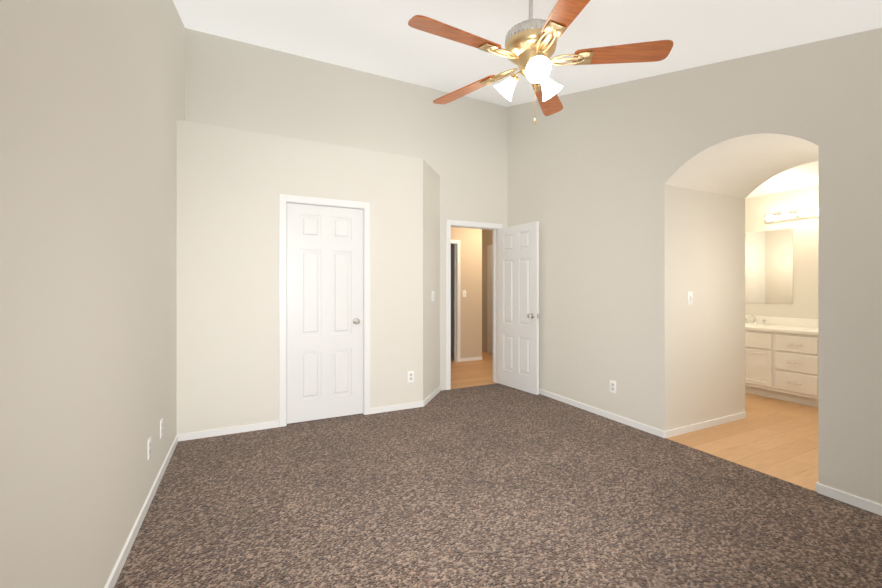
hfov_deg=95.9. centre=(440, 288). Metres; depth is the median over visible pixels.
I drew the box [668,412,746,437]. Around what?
baseboard
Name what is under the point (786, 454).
floor
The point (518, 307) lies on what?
entry door
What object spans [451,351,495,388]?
floor
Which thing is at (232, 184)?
wall
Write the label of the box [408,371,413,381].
electrical outlet
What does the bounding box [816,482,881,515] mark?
baseboard
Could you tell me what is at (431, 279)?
wall
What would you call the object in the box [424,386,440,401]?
baseboard
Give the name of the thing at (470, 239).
wall
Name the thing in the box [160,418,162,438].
electrical outlet
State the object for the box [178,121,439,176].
ledge
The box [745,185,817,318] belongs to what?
wall
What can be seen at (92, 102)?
wall
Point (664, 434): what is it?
baseboard
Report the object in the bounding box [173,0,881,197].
ceiling
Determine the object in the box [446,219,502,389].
door frame
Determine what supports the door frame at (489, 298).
attached to the wall at (487, 237)
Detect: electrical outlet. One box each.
[148,436,150,459]
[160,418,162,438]
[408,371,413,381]
[610,380,615,393]
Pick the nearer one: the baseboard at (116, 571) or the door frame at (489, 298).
the baseboard at (116, 571)
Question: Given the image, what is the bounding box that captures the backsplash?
[745,315,817,326]
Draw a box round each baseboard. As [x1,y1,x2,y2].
[104,434,179,587]
[180,421,278,440]
[370,401,427,413]
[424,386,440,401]
[460,357,481,361]
[539,389,667,437]
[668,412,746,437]
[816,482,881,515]
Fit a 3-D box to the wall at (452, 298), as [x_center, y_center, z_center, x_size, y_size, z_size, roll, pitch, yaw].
[0.547,0.000,8.015,0.740,2.500,0.100,0,0,-26]
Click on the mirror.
(768, 266)
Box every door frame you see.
[279,194,369,426]
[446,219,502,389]
[487,245,492,353]
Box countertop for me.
[745,323,817,334]
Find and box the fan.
[408,0,672,124]
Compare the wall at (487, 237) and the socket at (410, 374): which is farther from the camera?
the wall at (487, 237)
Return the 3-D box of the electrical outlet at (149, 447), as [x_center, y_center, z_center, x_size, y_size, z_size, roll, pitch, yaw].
[-1.704,0.930,2.327,0.008,0.116,0.072,0,0,-26]
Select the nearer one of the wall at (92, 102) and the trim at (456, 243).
the wall at (92, 102)
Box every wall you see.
[0,0,184,587]
[177,120,422,433]
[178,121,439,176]
[185,28,506,389]
[423,159,439,400]
[451,227,481,357]
[451,244,452,352]
[453,244,453,352]
[482,230,492,351]
[507,28,881,504]
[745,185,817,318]
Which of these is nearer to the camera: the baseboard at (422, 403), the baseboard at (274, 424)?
the baseboard at (274, 424)
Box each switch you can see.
[432,291,434,300]
[687,292,692,304]
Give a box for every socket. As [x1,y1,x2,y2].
[409,373,412,380]
[611,383,614,390]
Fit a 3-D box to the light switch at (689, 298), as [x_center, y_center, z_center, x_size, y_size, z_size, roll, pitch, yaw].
[2.186,0.080,3.485,0.072,0.116,0.016,0,0,-26]
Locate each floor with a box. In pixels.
[114,383,881,587]
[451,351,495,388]
[666,393,817,490]
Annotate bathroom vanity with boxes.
[745,327,817,406]
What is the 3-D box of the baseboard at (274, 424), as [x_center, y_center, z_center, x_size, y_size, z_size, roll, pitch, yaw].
[-1.804,1.222,3.441,0.750,0.056,0.012,0,0,-26]
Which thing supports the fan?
hanging from the ceiling
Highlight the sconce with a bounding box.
[765,207,817,223]
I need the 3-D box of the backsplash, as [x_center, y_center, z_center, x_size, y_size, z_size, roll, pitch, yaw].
[4.250,0.395,4.693,0.020,0.100,2.090,0,0,-26]
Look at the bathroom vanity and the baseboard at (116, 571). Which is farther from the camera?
the bathroom vanity
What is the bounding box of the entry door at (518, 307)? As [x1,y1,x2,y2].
[498,221,539,394]
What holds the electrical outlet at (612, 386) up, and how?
attached to the wall at (630, 196)
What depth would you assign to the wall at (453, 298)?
7.79 m
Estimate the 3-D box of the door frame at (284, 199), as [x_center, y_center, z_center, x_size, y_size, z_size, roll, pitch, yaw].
[-1.117,0.195,3.853,0.846,2.111,0.152,0,0,-26]
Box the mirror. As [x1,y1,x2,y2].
[745,228,792,303]
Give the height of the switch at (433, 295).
0.116 m
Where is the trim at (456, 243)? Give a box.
[451,240,459,361]
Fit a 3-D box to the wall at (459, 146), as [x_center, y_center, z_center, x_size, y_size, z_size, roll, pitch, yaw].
[-0.231,-0.622,4.857,5.125,3.744,0.120,0,0,-26]
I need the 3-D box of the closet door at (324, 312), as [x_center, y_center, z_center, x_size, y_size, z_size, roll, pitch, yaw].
[-1.103,0.223,3.826,0.712,2.030,0.171,0,0,-26]
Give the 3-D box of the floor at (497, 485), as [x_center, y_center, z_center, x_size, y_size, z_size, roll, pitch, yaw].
[0.413,1.300,2.031,3.785,0.100,5.520,0,0,-26]
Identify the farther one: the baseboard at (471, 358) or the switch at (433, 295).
the baseboard at (471, 358)
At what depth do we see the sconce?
4.74 m
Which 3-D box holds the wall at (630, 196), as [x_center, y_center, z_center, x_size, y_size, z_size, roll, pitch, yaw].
[2.654,-0.622,3.134,1.210,3.744,5.520,0,0,-26]
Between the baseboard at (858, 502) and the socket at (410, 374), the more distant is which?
the socket at (410, 374)
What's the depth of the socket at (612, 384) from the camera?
3.80 m
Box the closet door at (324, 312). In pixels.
[287,203,362,423]
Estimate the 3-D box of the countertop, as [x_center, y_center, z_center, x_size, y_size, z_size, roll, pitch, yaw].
[4.001,0.465,4.571,0.575,0.040,2.090,0,0,-26]

